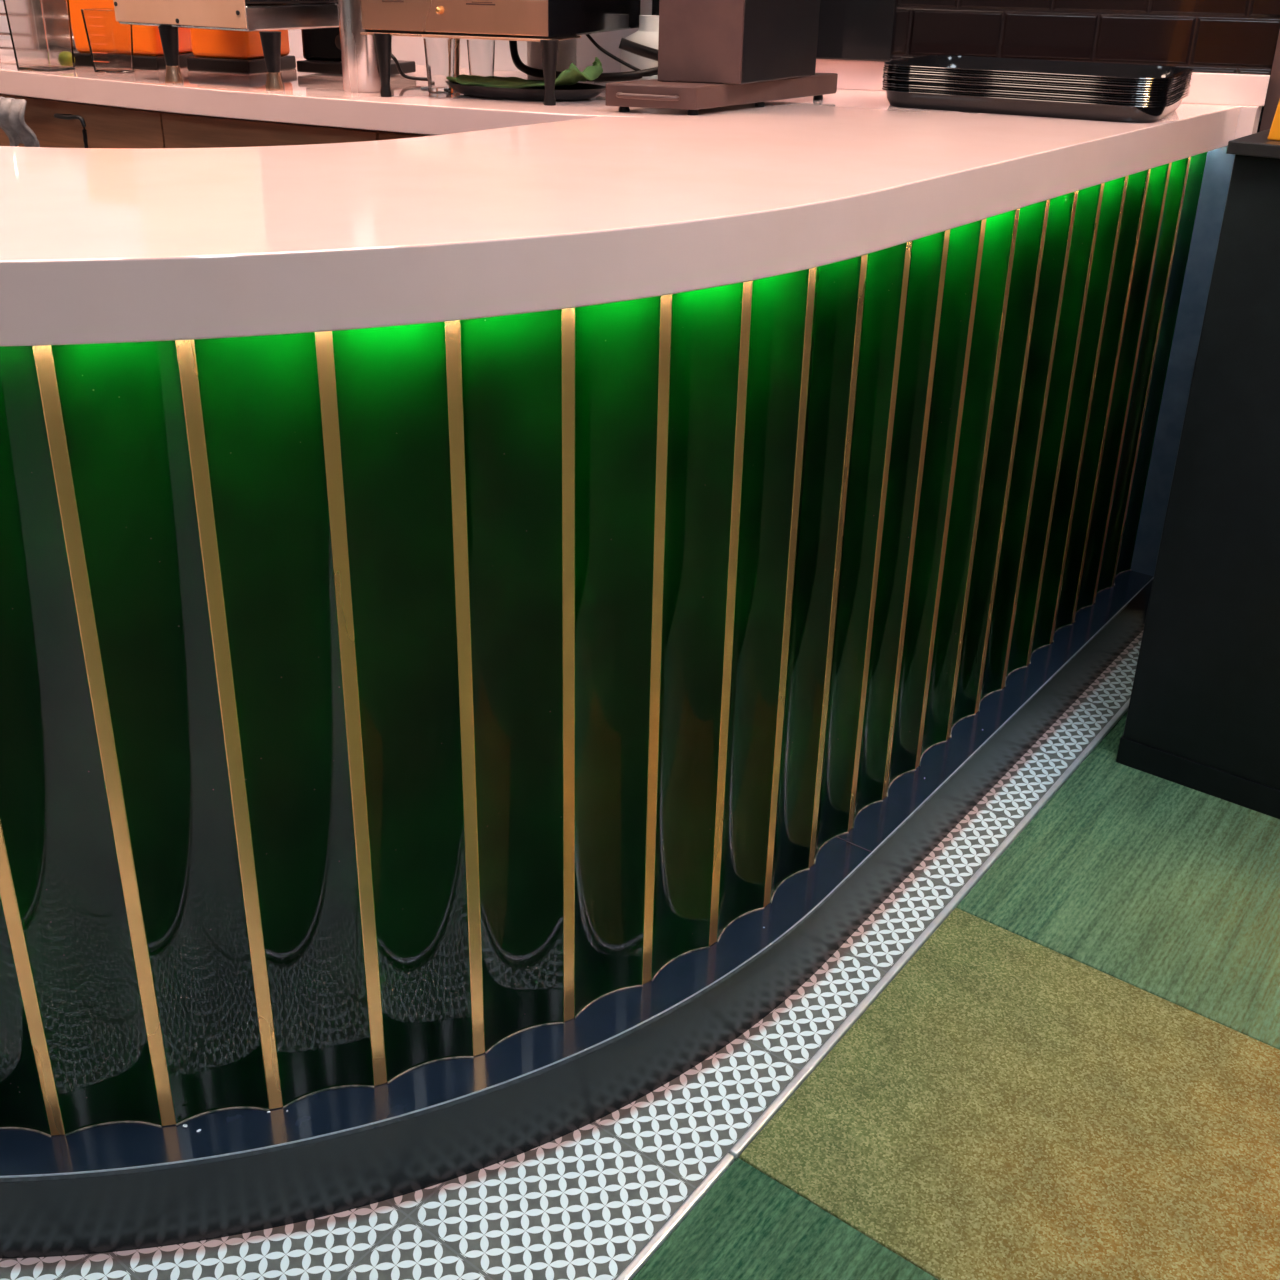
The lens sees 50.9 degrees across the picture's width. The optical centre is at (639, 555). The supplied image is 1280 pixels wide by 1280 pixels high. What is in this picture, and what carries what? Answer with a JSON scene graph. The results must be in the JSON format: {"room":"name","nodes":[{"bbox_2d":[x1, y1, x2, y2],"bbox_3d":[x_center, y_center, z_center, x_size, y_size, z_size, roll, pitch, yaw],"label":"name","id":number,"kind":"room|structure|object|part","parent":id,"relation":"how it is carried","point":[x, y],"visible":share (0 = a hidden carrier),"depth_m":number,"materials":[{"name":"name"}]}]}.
{"room":"cafe","nodes":[
{"label":"cafe","id":0,"kind":"room"},
{"bbox_2d":[0,0,651,72],"bbox_3d":[-1.074,-1.524,2.741,2.646,2.750,0.060,13,26,24],"label":"wall","id":1,"kind":"structure","parent":0,"point":[406,48],"depth_m":2.51,"materials":[{"name":"metal"}]},
{"bbox_2d":[0,631,1142,1279],"bbox_3d":[-0.159,0.676,1.278,6.800,0.050,7.000,18,29,33],"label":"floor","id":2,"kind":"structure","parent":0,"point":[583,1203],"depth_m":1.35,"materials":[{"name":"white tile"}]},
{"bbox_2d":[0,94,168,147],"bbox_3d":[-0.954,-0.443,2.616,0.640,0.879,0.397,16,28,30],"label":"base cabinet","id":3,"kind":"object","parent":2,"relation":"on","point":[55,123],"visible":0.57,"depth_m":2.26,"materials":[{"name":"brown wood"}]},
{"bbox_2d":[0,97,39,146],"bbox_3d":[-1.065,-0.732,2.300,0.093,0.096,0.035,16,28,29],"label":"hand towel","id":4,"kind":"object","parent":3,"relation":"hanging from","point":[12,111],"visible":0.9,"depth_m":2.29,"materials":[{"name":"grey fabric"}]},
{"bbox_3d":[-0.947,-0.670,2.278,0.083,0.153,0.038,16,28,30],"label":"handle","id":5,"kind":"part","parent":3,"relation":"part of","materials":[{"name":"black plastic"}]},
{"bbox_2d":[162,112,384,147],"bbox_3d":[-0.505,-0.333,2.392,0.426,0.879,0.360,13,26,24],"label":"base cabinet","id":6,"kind":"object","parent":2,"relation":"on","point":[180,130],"visible":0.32,"depth_m":2.09,"materials":[{"name":"brown wood"}]},
{"bbox_2d":[378,131,433,139],"bbox_3d":[-0.181,-0.267,2.258,0.318,0.879,0.360,10,25,19],"label":"base cabinet","id":7,"kind":"object","parent":2,"relation":"on","point":[386,135],"visible":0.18,"depth_m":1.97,"materials":[{"name":"brown wood"}]},
{"bbox_2d":[0,146,1234,1258],"bbox_3d":[-0.135,0.030,1.615,2.632,0.860,0.902,-7,25,-18],"label":"bar","id":8,"kind":"object","parent":2,"relation":"on","point":[420,745],"visible":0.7,"depth_m":1.26,"materials":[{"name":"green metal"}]},
{"bbox_3d":[-0.586,0.191,1.107,0.087,0.762,0.014,0,24,-3],"label":"flute panel","id":9,"kind":"part","parent":8,"relation":"part of","materials":[{"name":"green ceramic"}]},
{"bbox_3d":[-0.487,0.189,1.115,0.087,0.762,0.014,-2,24,-8],"label":"flute panel","id":10,"kind":"part","parent":8,"relation":"part of","materials":[{"name":"green ceramic"}]},
{"bbox_3d":[-0.390,0.186,1.128,0.056,0.762,0.067,18,29,33],"label":"flute panel","id":11,"kind":"part","parent":8,"relation":"part of","materials":[{"name":"green ceramic"}]},
{"bbox_3d":[-0.296,0.174,1.158,0.087,0.762,0.014,-7,25,-17],"label":"flute panel","id":12,"kind":"part","parent":8,"relation":"part of","materials":[{"name":"green ceramic"}]},
{"bbox_3d":[-0.203,0.162,1.192,0.088,0.762,0.014,-9,26,-22],"label":"flute panel","id":13,"kind":"part","parent":8,"relation":"part of","materials":[{"name":"green ceramic"}]},
{"bbox_3d":[-0.114,0.145,1.235,0.089,0.762,0.013,-12,27,-27],"label":"flute panel","id":14,"kind":"part","parent":8,"relation":"part of","materials":[{"name":"green ceramic"}]},
{"bbox_3d":[-0.029,0.124,1.285,0.087,0.762,0.014,-15,29,-32],"label":"flute panel","id":15,"kind":"part","parent":8,"relation":"part of","materials":[{"name":"green ceramic"}]},
{"bbox_2d":[0,39,1269,346],"bbox_3d":[-1.058,-0.678,1.971,3.640,0.106,2.003,11,26,21],"label":"countertop","id":16,"kind":"structure","parent":8,"relation":"on","point":[510,207],"depth_m":1.24,"materials":[{"name":"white stone"}]},
{"bbox_2d":[3,0,74,71],"bbox_3d":[-1.022,-0.916,2.285,0.085,0.170,0.070,10,25,18],"label":"glass container","id":17,"kind":"object","parent":16,"relation":"on","point":[40,31],"visible":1,"depth_m":2.27,"materials":[{"name":"clear glass"}]},
{"bbox_2d":[0,12,77,52],"bbox_3d":[-1.080,-1.080,2.541,0.308,0.260,0.128,13,26,24],"label":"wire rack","id":18,"kind":"object","parent":16,"relation":"on","point":[1,14],"visible":0.02,"depth_m":2.57,"materials":[{"name":"metal"}]},
{"bbox_2d":[0,46,77,52],"bbox_3d":[-1.082,-0.974,2.588,0.300,0.004,0.120,13,26,24],"label":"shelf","id":19,"kind":"object","parent":18,"relation":"attached to","point":[1,47],"depth_m":2.59,"materials":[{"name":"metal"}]},
{"bbox_2d":[81,8,133,73],"bbox_3d":[-0.899,-0.874,2.283,0.060,0.100,0.056,10,25,18],"label":"measuring jug","id":20,"kind":"object","parent":16,"relation":"on","point":[110,42],"visible":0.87,"depth_m":2.27,"materials":[{"name":"clear plastic"}]},
{"bbox_2d":[69,0,195,69],"bbox_3d":[-0.912,-1.004,2.404,0.190,0.240,0.162,8,25,14],"label":"dispenser","id":21,"kind":"object","parent":16,"relation":"on","point":[148,54],"visible":0.36,"depth_m":2.37,"materials":[{"name":"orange plastic"}]},
{"bbox_2d":[113,0,338,90],"bbox_3d":[-0.644,-0.967,2.107,0.321,0.424,0.214,14,27,27],"label":"coffee machine","id":22,"kind":"object","parent":16,"relation":"on","point":[264,16],"visible":1,"depth_m":2.08,"materials":[{"name":"metal"}]},
{"bbox_3d":[-0.741,-0.792,2.127,0.031,0.084,0.031,14,27,27],"label":"leg","id":23,"kind":"part","parent":22,"relation":"part of","materials":[{"name":"black plastic"}]},
{"bbox_3d":[-0.713,-0.845,2.075,0.283,0.048,0.004,14,27,27],"label":"panel","id":24,"kind":"part","parent":22,"relation":"part of","materials":[{"name":"orange metal"}]},
{"bbox_3d":[-0.560,-0.755,2.052,0.033,0.084,0.033,14,27,27],"label":"leg","id":25,"kind":"part","parent":22,"relation":"part of","materials":[{"name":"black plastic"}]},
{"bbox_2d":[186,28,295,73],"bbox_3d":[-0.710,-0.964,2.372,0.127,0.200,0.152,9,25,16],"label":"dispenser","id":26,"kind":"object","parent":16,"relation":"on","point":[227,51],"visible":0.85,"depth_m":2.34,"materials":[{"name":"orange plastic"}]},
{"bbox_3d":[-0.709,-0.975,2.369,0.115,0.178,0.140,9,25,16],"label":"tank","id":27,"kind":"part","parent":26,"relation":"part of","materials":[{"name":"orange plastic"}]},
{"bbox_2d":[297,2,415,74],"bbox_3d":[-0.497,-0.925,2.341,0.170,0.157,0.120,10,25,18],"label":"appliance","id":28,"kind":"object","parent":16,"relation":"on","point":[321,46],"visible":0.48,"depth_m":2.33,"materials":[{"name":"plastic"}]},
{"bbox_2d":[338,0,380,92],"bbox_3d":[-0.424,-0.811,2.047,0.069,0.195,0.069,18,29,33],"label":"steel canister","id":29,"kind":"object","parent":16,"relation":"on","point":[360,68],"visible":0.77,"depth_m":2.04,"materials":[{"name":"silver metal"}]},
{"bbox_2d":[391,53,426,80],"bbox_3d":[-0.393,-0.814,2.221,0.097,0.055,0.018,9,25,17],"label":"power cable","id":30,"kind":"object","parent":16,"relation":"on","point":[393,57],"visible":0.6,"depth_m":2.22,"materials":[{"name":"black plastic"}]},
{"bbox_2d":[423,38,454,93],"bbox_3d":[-0.307,-0.753,2.067,0.048,0.078,0.048,18,29,33],"label":"drinking glass","id":31,"kind":"object","parent":16,"relation":"on","point":[439,52],"visible":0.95,"depth_m":2.05,"materials":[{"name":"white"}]},
{"bbox_2d":[360,0,640,105],"bbox_3d":[-0.197,-0.946,2.077,0.309,0.428,0.455,8,25,15],"label":"coffee machine","id":32,"kind":"object","parent":16,"relation":"on","point":[546,22],"visible":0.9,"depth_m":1.94,"materials":[{"name":"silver metal"}]},
{"bbox_3d":[-0.378,-0.726,1.990,0.027,0.088,0.027,8,25,15],"label":"leg","id":33,"kind":"part","parent":32,"relation":"part of","materials":[{"name":"black plastic"}]},
{"bbox_3d":[-0.288,-0.783,1.930,0.011,0.011,0.011,8,25,15],"label":"knob","id":34,"kind":"part","parent":32,"relation":"part of","materials":[{"name":"gold metal"}]},
{"bbox_3d":[-0.269,-0.778,1.934,0.293,0.048,0.004,8,25,15],"label":"panel","id":35,"kind":"part","parent":32,"relation":"part of","materials":[{"name":"orange metal"}]},
{"bbox_3d":[-0.302,-0.820,2.206,0.018,0.088,0.018,8,25,15],"label":"leg","id":36,"kind":"part","parent":32,"relation":"part of","materials":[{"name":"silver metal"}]},
{"bbox_3d":[-0.129,-0.692,1.925,0.027,0.088,0.027,8,25,15],"label":"leg","id":37,"kind":"part","parent":32,"relation":"part of","materials":[{"name":"black plastic"}]},
{"bbox_2d":[509,40,657,81],"bbox_3d":[-0.078,-0.790,2.129,0.298,0.072,0.062,8,25,15],"label":"hose","id":38,"kind":"object","parent":32,"relation":"attached to","point":[631,75],"visible":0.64,"depth_m":2.11,"materials":[{"name":"black plastic"}]},
{"bbox_2d":[586,34,640,70],"bbox_3d":[-0.042,-0.793,2.122,0.098,0.059,0.009,9,25,17],"label":"power cable","id":39,"kind":"object","parent":32,"relation":"hanging from","point":[590,38],"visible":0.88,"depth_m":2.12,"materials":[{"name":"black plastic"}]},
{"bbox_2d":[446,80,605,100],"bbox_3d":[-0.175,-0.710,2.051,0.259,0.018,0.162,9,25,17],"label":"oval dish","id":40,"kind":"object","parent":16,"relation":"on","point":[578,91],"visible":0.77,"depth_m":1.99,"materials":[{"name":"ceramic"}]},
{"bbox_2d":[446,57,602,88],"bbox_3d":[-0.176,-0.734,2.041,0.238,0.045,0.125,9,25,17],"label":"cloth","id":41,"kind":"object","parent":40,"relation":"on","point":[571,76],"visible":0.91,"depth_m":2.01,"materials":[{"name":"green fabric"}]},
{"bbox_2d":[527,39,575,79],"bbox_3d":[-0.149,-0.882,2.278,0.084,0.150,0.084,18,29,33],"label":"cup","id":42,"kind":"object","parent":16,"relation":"on","point":[566,55],"visible":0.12,"depth_m":2.26,"materials":[{"name":"plastic"}]},
{"bbox_2d":[595,75,657,85],"bbox_3d":[0.029,-0.757,2.141,0.180,0.029,0.105,8,25,15],"label":"bag","id":43,"kind":"object","parent":16,"relation":"on","point":[653,76],"visible":0.2,"depth_m":2.11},
{"bbox_2d":[621,15,658,80],"bbox_3d":[0.018,-0.850,2.262,0.100,0.110,0.100,18,29,33],"label":"bottle","id":44,"kind":"object","parent":16,"relation":"on","point":[647,34],"visible":0.46,"depth_m":2.23,"materials":[{"name":"plastic"}]},
{"bbox_2d":[605,0,837,114],"bbox_3d":[0.141,-0.859,1.907,0.134,0.420,0.442,18,29,33],"label":"coffee grinder","id":45,"kind":"object","parent":16,"relation":"on","point":[712,53],"visible":1,"depth_m":1.88,"materials":[{"name":"black plastic"}]},
{"bbox_2d":[619,38,657,60],"bbox_3d":[0.057,-0.770,2.059,0.181,0.042,0.027,-3,24,-9],"label":"cable","id":46,"kind":"object","parent":45,"relation":"attached to","point":[627,45],"visible":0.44,"depth_m":2.04,"materials":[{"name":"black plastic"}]},
{"bbox_3d":[0.010,-0.629,1.842,0.089,0.008,0.018,6,24,11],"label":"pull handle","id":47,"kind":"part","parent":45,"relation":"part of","materials":[{"name":"silver metal"}]},
{"bbox_2d":[882,87,1188,122],"bbox_3d":[0.604,-0.699,2.059,0.420,0.024,0.310,13,26,24],"label":"serving tray","id":48,"kind":"object","parent":16,"relation":"on","point":[905,99],"visible":0.62,"depth_m":1.93,"materials":[{"name":"black plastic"}]},
{"bbox_2d":[883,85,1189,111],"bbox_3d":[0.605,-0.702,2.058,0.420,0.024,0.310,13,26,24],"label":"serving tray","id":49,"kind":"object","parent":48,"relation":"on","point":[884,86],"visible":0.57,"depth_m":1.92,"materials":[{"name":"black plastic"}]},
{"bbox_2d":[882,83,1189,105],"bbox_3d":[0.604,-0.705,2.056,0.420,0.024,0.310,13,26,24],"label":"serving tray","id":50,"kind":"object","parent":49,"relation":"on","point":[885,84],"visible":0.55,"depth_m":1.92,"materials":[{"name":"black plastic"}]},
{"bbox_2d":[882,80,1189,100],"bbox_3d":[0.604,-0.708,2.055,0.420,0.024,0.310,13,26,24],"label":"serving tray","id":51,"kind":"object","parent":50,"relation":"on","point":[883,81],"visible":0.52,"depth_m":1.92,"materials":[{"name":"black plastic"}]},
{"bbox_2d":[883,78,1190,99],"bbox_3d":[0.605,-0.711,2.054,0.420,0.024,0.310,13,26,24],"label":"serving tray","id":52,"kind":"object","parent":51,"relation":"on","point":[884,79],"visible":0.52,"depth_m":1.91,"materials":[{"name":"black plastic"}]},
{"bbox_2d":[882,76,1189,97],"bbox_3d":[0.603,-0.714,2.053,0.420,0.024,0.310,13,26,24],"label":"serving tray","id":53,"kind":"object","parent":52,"relation":"on","point":[885,77],"visible":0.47,"depth_m":1.92,"materials":[{"name":"black plastic"}]},
{"bbox_2d":[882,74,1190,92],"bbox_3d":[0.604,-0.717,2.051,0.420,0.024,0.310,13,26,24],"label":"serving tray","id":54,"kind":"object","parent":53,"relation":"on","point":[886,75],"visible":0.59,"depth_m":1.91,"materials":[{"name":"black plastic"}]},
{"bbox_2d":[883,71,1190,90],"bbox_3d":[0.604,-0.720,2.050,0.420,0.024,0.310,13,26,24],"label":"serving tray","id":55,"kind":"object","parent":54,"relation":"on","point":[884,72],"visible":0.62,"depth_m":1.91,"materials":[{"name":"black plastic"}]},
{"bbox_2d":[883,69,1191,89],"bbox_3d":[0.603,-0.723,2.048,0.420,0.024,0.310,13,26,24],"label":"serving tray","id":56,"kind":"object","parent":55,"relation":"on","point":[885,70],"visible":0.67,"depth_m":1.91,"materials":[{"name":"black plastic"}]},
{"bbox_2d":[883,67,1191,85],"bbox_3d":[0.604,-0.726,2.047,0.420,0.024,0.310,13,26,24],"label":"serving tray","id":57,"kind":"object","parent":56,"relation":"on","point":[887,68],"visible":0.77,"depth_m":1.91,"materials":[{"name":"black plastic"}]},
{"bbox_2d":[884,64,1192,82],"bbox_3d":[0.605,-0.730,2.046,0.420,0.024,0.310,13,26,24],"label":"serving tray","id":58,"kind":"object","parent":57,"relation":"on","point":[885,65],"visible":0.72,"depth_m":1.91,"materials":[{"name":"black plastic"}]},
{"bbox_2d":[884,55,1192,82],"bbox_3d":[0.605,-0.732,2.044,0.420,0.024,0.310,13,26,24],"label":"serving tray","id":59,"kind":"object","parent":58,"relation":"on","point":[942,62],"visible":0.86,"depth_m":2.14,"materials":[{"name":"black plastic"}]},
{"bbox_3d":[-0.273,-0.753,2.162,0.120,0.003,0.110,10,25,18],"label":"mat","id":60,"kind":"object","parent":16,"relation":"on","visible":0},
{"bbox_2d":[467,39,494,86],"bbox_3d":[-0.248,-0.768,2.108,0.044,0.075,0.044,18,29,33],"label":"drinking glass","id":61,"kind":"object","parent":60,"relation":"on","point":[481,52],"visible":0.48,"depth_m":2.09,"materials":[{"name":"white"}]},
{"bbox_3d":[0.048,0.101,1.341,0.086,0.762,0.014,-18,31,-37],"label":"flute panel","id":62,"kind":"part","parent":8,"relation":"part of","materials":[{"name":"green ceramic"}]},
{"bbox_3d":[0.119,0.075,1.403,0.014,0.762,0.084,22,31,39],"label":"flute panel","id":63,"kind":"part","parent":8,"relation":"part of","materials":[{"name":"green ceramic"}]},
{"bbox_3d":[0.183,0.047,1.470,0.014,0.762,0.085,19,29,34],"label":"flute panel","id":64,"kind":"part","parent":8,"relation":"part of","materials":[{"name":"green ceramic"}]},
{"bbox_3d":[0.242,0.017,1.541,0.014,0.762,0.084,18,29,33],"label":"flute panel","id":65,"kind":"part","parent":8,"relation":"part of","materials":[{"name":"green ceramic"}]},
{"bbox_3d":[0.300,-0.012,1.610,0.014,0.762,0.079,18,29,33],"label":"flute panel","id":66,"kind":"part","parent":8,"relation":"part of","materials":[{"name":"green ceramic"}]},
{"bbox_3d":[0.357,-0.042,1.679,0.014,0.762,0.083,18,29,33],"label":"flute panel","id":67,"kind":"part","parent":8,"relation":"part of","materials":[{"name":"green ceramic"}]},
{"bbox_3d":[0.415,-0.071,1.749,0.014,0.762,0.084,18,29,33],"label":"flute panel","id":68,"kind":"part","parent":8,"relation":"part of","materials":[{"name":"green ceramic"}]},
{"bbox_3d":[0.474,-0.101,1.819,0.014,0.762,0.083,18,29,33],"label":"flute panel","id":69,"kind":"part","parent":8,"relation":"part of","materials":[{"name":"green ceramic"}]},
{"bbox_3d":[0.533,-0.131,1.890,0.014,0.762,0.083,18,29,33],"label":"flute panel","id":70,"kind":"part","parent":8,"relation":"part of","materials":[{"name":"green ceramic"}]},
{"bbox_3d":[0.591,-0.161,1.960,0.014,0.762,0.084,18,29,33],"label":"flute panel","id":71,"kind":"part","parent":8,"relation":"part of","materials":[{"name":"green ceramic"}]},
{"bbox_3d":[0.650,-0.191,2.031,0.014,0.762,0.083,18,29,33],"label":"flute panel","id":72,"kind":"part","parent":8,"relation":"part of","materials":[{"name":"green ceramic"}]},
{"bbox_3d":[0.708,-0.221,2.101,0.014,0.762,0.083,18,29,33],"label":"flute panel","id":73,"kind":"part","parent":8,"relation":"part of","materials":[{"name":"green ceramic"}]},
{"bbox_3d":[0.767,-0.251,2.171,0.014,0.762,0.084,18,29,33],"label":"flute panel","id":74,"kind":"part","parent":8,"relation":"part of","materials":[{"name":"green ceramic"}]},
{"bbox_3d":[0.826,-0.281,2.242,0.014,0.762,0.083,18,29,33],"label":"flute panel","id":75,"kind":"part","parent":8,"relation":"part of","materials":[{"name":"green ceramic"}]},
{"bbox_3d":[0.885,-0.311,2.313,0.014,0.762,0.085,18,29,33],"label":"flute panel","id":76,"kind":"part","parent":8,"relation":"part of","materials":[{"name":"green ceramic"}]},
{"bbox_3d":[0.944,-0.274,2.355,0.072,0.860,0.026,18,29,33],"label":"panel","id":77,"kind":"part","parent":8,"relation":"part of","materials":[{"name":"laminate"}]},
{"bbox_2d":[616,1153,733,1279],"bbox_3d":[-0.314,0.818,0.877,0.009,0.009,1.338,18,29,33],"label":"trim","id":78,"kind":"structure","parent":2,"relation":"on","point":[726,1162],"depth_m":1.29,"materials":[{"name":"metal"}]},
{"bbox_2d":[730,698,1129,1158],"bbox_3d":[0.557,0.374,1.923,0.009,0.009,1.519,18,29,33],"label":"trim","id":79,"kind":"structure","parent":2,"relation":"on","point":[754,1130],"depth_m":1.65,"materials":[{"name":"metal"}]},
{"bbox_2d":[631,747,1279,1279],"bbox_3d":[0.453,0.598,1.415,0.500,0.006,1.505,18,29,33],"label":"floor","id":80,"kind":"structure","parent":2,"relation":"on","point":[1008,1106],"depth_m":1.45,"materials":[{"name":"green carpet"}]},
{"bbox_2d":[1116,129,1279,818],"bbox_3d":[1.190,-0.080,1.846,0.773,0.916,0.512,18,29,33],"label":"base cabinet","id":81,"kind":"object","parent":2,"relation":"on","point":[1203,715],"visible":0.97,"depth_m":1.86,"materials":[{"name":"metal"}]},
{"bbox_2d":[1268,99,1279,140],"bbox_3d":[0.898,-0.660,1.589,0.220,0.340,0.050,18,29,33],"label":"display stand","id":82,"kind":"object","parent":81,"relation":"on","point":[1274,134],"visible":1,"depth_m":1.69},
{"bbox_2d":[891,0,1279,132],"bbox_3d":[2.243,-1.020,1.770,4.400,2.750,0.062,6,24,12],"label":"wall","id":83,"kind":"structure","parent":0,"point":[1212,36],"depth_m":2.19,"materials":[{"name":"tile"}]},
{"bbox_2d":[652,0,896,60],"bbox_3d":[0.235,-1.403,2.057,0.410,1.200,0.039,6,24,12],"label":"upper cabinet","id":84,"kind":"object","parent":83,"relation":"attached to","point":[847,29],"visible":0.43,"depth_m":2.23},
{"bbox_2d":[1259,30,1279,131],"bbox_3d":[1.068,-0.752,2.155,0.100,1.900,0.060,18,29,33],"label":"trim","id":85,"kind":"structure","parent":83,"relation":"attached to","point":[1273,93],"depth_m":2.16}
]}

